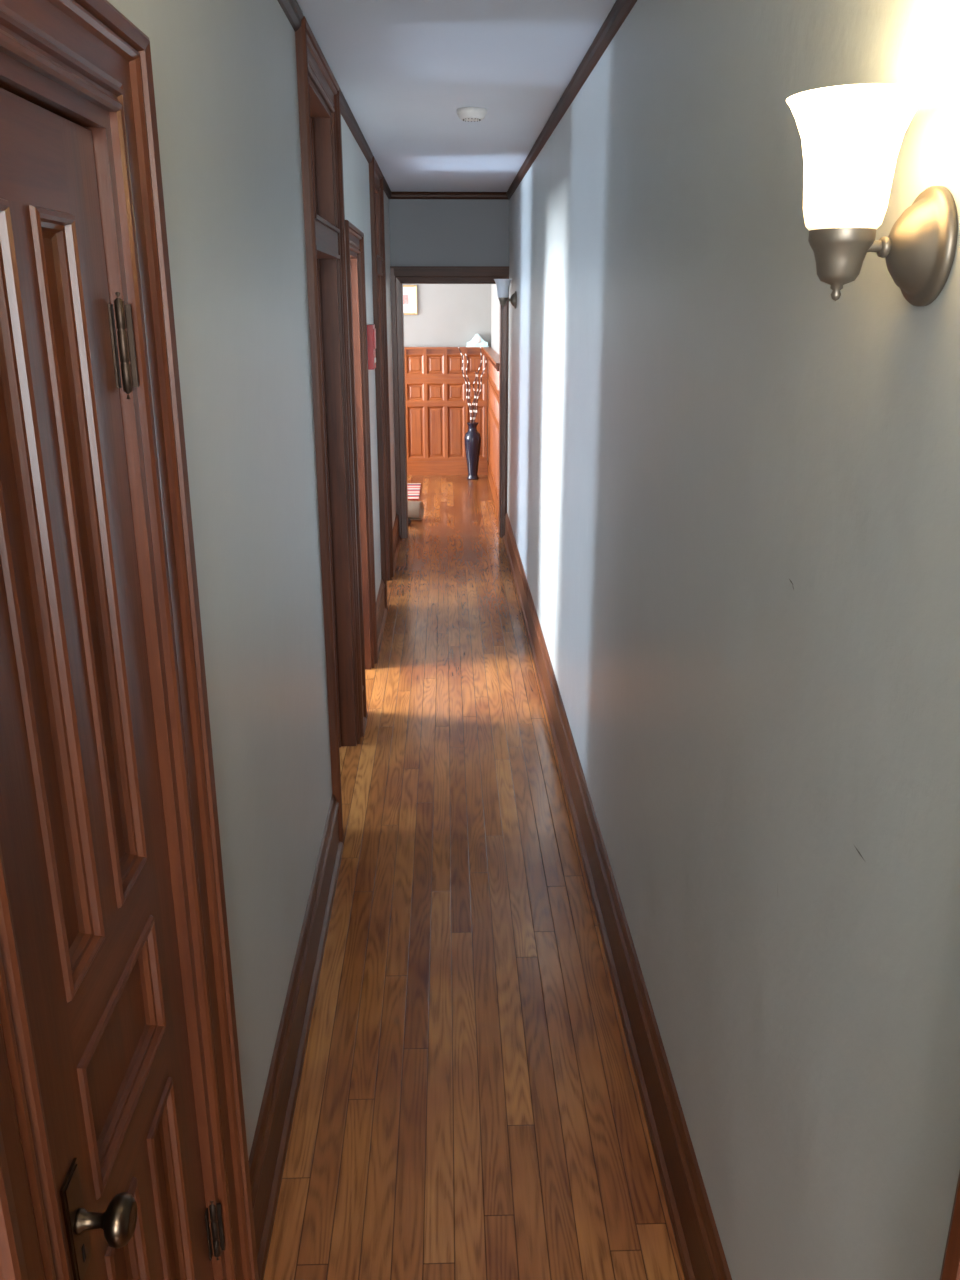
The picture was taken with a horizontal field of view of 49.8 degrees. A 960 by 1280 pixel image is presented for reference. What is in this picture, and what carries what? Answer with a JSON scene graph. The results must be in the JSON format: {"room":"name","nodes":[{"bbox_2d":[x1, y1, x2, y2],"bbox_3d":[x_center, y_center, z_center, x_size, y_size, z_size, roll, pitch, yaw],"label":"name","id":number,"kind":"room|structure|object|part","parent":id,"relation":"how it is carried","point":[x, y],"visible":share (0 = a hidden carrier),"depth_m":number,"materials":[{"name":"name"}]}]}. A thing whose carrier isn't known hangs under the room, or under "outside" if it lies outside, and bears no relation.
{"room":"home hallway","nodes":[
{"label":"home hallway","id":0,"kind":"room"},
{"bbox_2d":[107,0,395,1160],"bbox_3d":[-0.566,-0.382,2.862,0.150,2.540,10.810,-1,18,-2],"label":"wall","id":1,"kind":"structure","parent":0,"point":[224,71],"depth_m":2.13,"materials":[{"name":"grey paint"}]},
{"bbox_2d":[0,88,212,1279],"bbox_3d":[-0.461,0.423,1.276,0.042,1.976,0.514,-1,18,-2],"label":"door leaf","id":2,"kind":"structure","parent":1,"relation":"in","point":[83,840],"depth_m":1.17,"materials":[{"name":"brown wood"}]},
{"bbox_2d":[60,1158,91,1279],"bbox_3d":[-0.438,0.636,1.125,0.005,0.140,0.044,-1,18,-2],"label":"escutcheon","id":3,"kind":"object","parent":2,"relation":"attached to","point":[71,1195],"visible":1,"depth_m":1.11,"materials":[{"name":"brown metal"}]},
{"bbox_2d":[74,1192,136,1248],"bbox_3d":[-0.407,0.631,1.124,0.061,0.054,0.054,-1,18,-2],"label":"door knob","id":4,"kind":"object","parent":3,"relation":"attached to","point":[118,1222],"depth_m":1.11,"materials":[{"name":"brown metal"}]},
{"bbox_2d":[0,0,258,1279],"bbox_3d":[-0.500,0.369,1.250,0.190,2.119,0.829,-1,18,-2],"label":"trim","id":5,"kind":"structure","parent":1,"relation":"attached to","point":[83,62],"depth_m":1.36,"materials":[{"name":"brown wood"}]},
{"bbox_2d":[108,292,224,1260],"bbox_3d":[-0.444,0.312,1.513,0.022,1.564,0.022,-1,18,-2],"label":"hinges","id":6,"kind":"object","parent":1,"relation":"attached to","point":[119,307],"visible":1,"depth_m":1.30,"materials":[{"name":"brown metal"}]},
{"bbox_2d":[248,513,400,1279],"bbox_3d":[-0.539,0.120,5.072,0.030,0.205,6.588,-1,18,-2],"label":"baseboard","id":7,"kind":"structure","parent":1,"relation":"attached to","point":[269,1148],"depth_m":2.50,"materials":[{"name":"brown wood"}]},
{"bbox_2d":[295,16,363,844],"bbox_3d":[-0.581,-0.637,3.652,0.185,2.532,0.973,-1,18,-2],"label":"trim","id":8,"kind":"structure","parent":1,"relation":"attached to","point":[318,88],"depth_m":3.79,"materials":[{"name":"brown wood"}]},
{"bbox_2d":[345,220,377,718],"bbox_3d":[-0.614,-0.754,4.707,0.185,2.095,0.800,-1,18,-2],"label":"trim","id":9,"kind":"structure","parent":1,"relation":"attached to","point":[355,256],"depth_m":4.88,"materials":[{"name":"brown wood"}]},
{"bbox_2d":[367,324,375,369],"bbox_3d":[-0.560,-1.518,5.359,0.038,0.220,0.160,-1,18,-2],"label":"fire alarm box","id":10,"kind":"object","parent":1,"relation":"attached to","point":[371,330],"visible":0.95,"depth_m":5.29,"materials":[{"name":"red metal"}]},
{"bbox_2d":[369,156,393,607],"bbox_3d":[-0.670,-1.509,6.306,0.185,2.532,0.843,-1,18,-2],"label":"door frame","id":11,"kind":"structure","parent":1,"relation":"attached to","point":[375,174],"depth_m":6.32,"materials":[{"name":"brown wood"}]},
{"bbox_2d":[407,483,420,499],"bbox_3d":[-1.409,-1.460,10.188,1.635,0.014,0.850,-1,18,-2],"label":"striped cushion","id":12,"kind":"object","parent":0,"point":[413,488],"visible":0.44,"depth_m":10.21,"materials":[{"name":"fabric"}]},
{"bbox_2d":[403,284,490,460],"bbox_3d":[-1.612,-3.007,10.853,4.100,2.540,0.150,-1,18,-2],"label":"wall","id":13,"kind":"structure","parent":0,"point":[449,315],"depth_m":10.71,"materials":[{"name":"paint"}]},
{"bbox_2d":[403,285,417,314],"bbox_3d":[-0.767,-3.492,10.631,0.245,0.290,0.021,-1,18,-2],"label":"framed picture","id":14,"kind":"object","parent":13,"relation":"attached to","point":[409,291],"visible":0.63,"depth_m":10.63,"materials":[{"name":"paper"}]},
{"bbox_2d":[404,347,487,475],"bbox_3d":[-1.239,-2.402,10.940,2.639,1.335,0.084,-1,18,-2],"label":"wainscot paneling","id":15,"kind":"structure","parent":13,"relation":"attached to","point":[437,408],"depth_m":10.97,"materials":[{"name":"brown wood"}]},
{"bbox_2d":[466,333,488,346],"bbox_3d":[-0.029,-3.112,10.745,0.240,0.135,0.071,-1,18,-2],"label":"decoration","id":16,"kind":"object","parent":15,"relation":"on","point":[476,341],"visible":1,"depth_m":10.72,"materials":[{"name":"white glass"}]},
{"bbox_2d":[389,199,509,265],"bbox_3d":[-0.150,-2.051,7.941,1.025,2.540,0.150,-1,18,-2],"label":"wall","id":17,"kind":"structure","parent":0,"point":[422,232],"depth_m":7.55,"materials":[{"name":"paint"}]},
{"bbox_2d":[390,266,508,537],"bbox_3d":[-0.225,-1.806,8.006,0.875,2.035,0.185,-1,18,-2],"label":"trim","id":18,"kind":"structure","parent":17,"relation":"attached to","point":[399,275],"depth_m":7.82,"materials":[{"name":"brown wood"}]},
{"bbox_2d":[297,0,615,191],"bbox_3d":[-1.543,-2.135,3.970,4.400,0.100,14.070,-1,18,-2],"label":"ceiling","id":19,"kind":"structure","parent":0,"point":[404,69],"depth_m":3.54,"materials":[{"name":"paint"}]},
{"bbox_2d":[457,107,486,121],"bbox_3d":[-0.034,-2.151,4.242,0.124,0.039,0.124,-1,18,-2],"label":"smoke detector","id":20,"kind":"object","parent":19,"relation":"attached to","point":[468,114],"visible":1,"depth_m":4.20,"materials":[{"name":"white plastic"}]},
{"bbox_2d":[263,475,684,1279],"bbox_3d":[-1.543,0.363,4.790,4.400,0.080,14.070,-1,18,-2],"label":"floor","id":21,"kind":"structure","parent":0,"point":[469,1106],"depth_m":2.79,"materials":[{"name":"brown wood"}]},
{"bbox_2d":[408,501,423,519],"bbox_3d":[-0.794,-1.133,8.957,0.600,0.160,0.150,5,19,14],"label":"rolled blanket","id":22,"kind":"object","parent":21,"relation":"on","point":[415,508],"visible":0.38,"depth_m":8.84,"materials":[{"name":"beige fabric"}]},
{"bbox_2d":[458,345,486,479],"bbox_3d":[-0.076,-2.355,10.755,0.261,1.362,0.174,-6,19,-18],"label":"floor vase","id":23,"kind":"object","parent":21,"relation":"on","point":[472,439],"visible":1,"depth_m":10.77,"materials":[{"name":"black ceramic"}]},
{"bbox_2d":[491,0,959,1279],"bbox_3d":[0.411,-0.854,4.298,0.150,2.540,13.770,-1,18,-2],"label":"wall","id":24,"kind":"structure","parent":0,"point":[697,427],"depth_m":1.57,"materials":[{"name":"grey paint"}]},
{"bbox_2d":[277,0,636,198],"bbox_3d":[-0.054,-1.571,2.489,0.875,0.048,10.510,-1,18,-2],"label":"trim","id":25,"kind":"structure","parent":24,"relation":"attached to","point":[620,10],"depth_m":4.06,"materials":[{"name":"brown wood"}]},
{"bbox_2d":[483,347,498,515],"bbox_3d":[0.119,-1.969,9.624,0.084,1.335,2.938,-1,18,-2],"label":"wainscot paneling","id":26,"kind":"structure","parent":24,"relation":"attached to","point":[493,357],"depth_m":9.71,"materials":[{"name":"brown wood"}]},
{"bbox_2d":[494,279,516,308],"bbox_3d":[0.166,-2.302,6.885,0.152,0.187,0.126,-1,18,-2],"label":"wall sconce","id":27,"kind":"object","parent":24,"relation":"attached to","point":[503,285],"visible":1,"depth_m":6.85,"materials":[{"name":"white glass"}]},
{"bbox_3d":[0.153,-2.334,6.874,0.126,0.120,0.126,-1,18,-2],"label":"lamp shade","id":28,"kind":"part","parent":27,"relation":"part of","materials":[{"name":"white glass"}]},
{"bbox_2d":[503,513,731,1279],"bbox_3d":[0.319,0.237,4.718,0.030,0.205,7.368,-1,18,-2],"label":"baseboard","id":29,"kind":"structure","parent":24,"relation":"attached to","point":[698,1242],"depth_m":2.59,"materials":[{"name":"brown wood"}]},
{"bbox_2d":[786,83,957,305],"bbox_3d":[0.364,-0.420,0.997,0.152,0.187,0.126,-1,18,-2],"label":"wall sconce","id":30,"kind":"object","parent":24,"relation":"attached to","point":[852,135],"visible":1,"depth_m":0.97,"materials":[{"name":"white glass"}]},
{"bbox_3d":[0.352,-0.451,0.986,0.126,0.120,0.126,-1,18,-2],"label":"lamp shade","id":31,"kind":"part","parent":30,"relation":"part of","materials":[{"name":"white glass"}]},
{"bbox_3d":[0.384,-0.383,1.010,0.042,0.020,0.020,-1,18,-2],"label":"arm","id":32,"kind":"part","parent":30,"relation":"part of","materials":[{"name":"silver metal"}]},
{"bbox_2d":[940,1171,959,1279],"bbox_3d":[0.454,0.635,0.427,0.030,2.127,1.039,-1,18,-2],"label":"trim","id":33,"kind":"structure","parent":24,"relation":"attached to","point":[950,1270],"depth_m":0.93,"materials":[{"name":"brown wood"}]}
]}

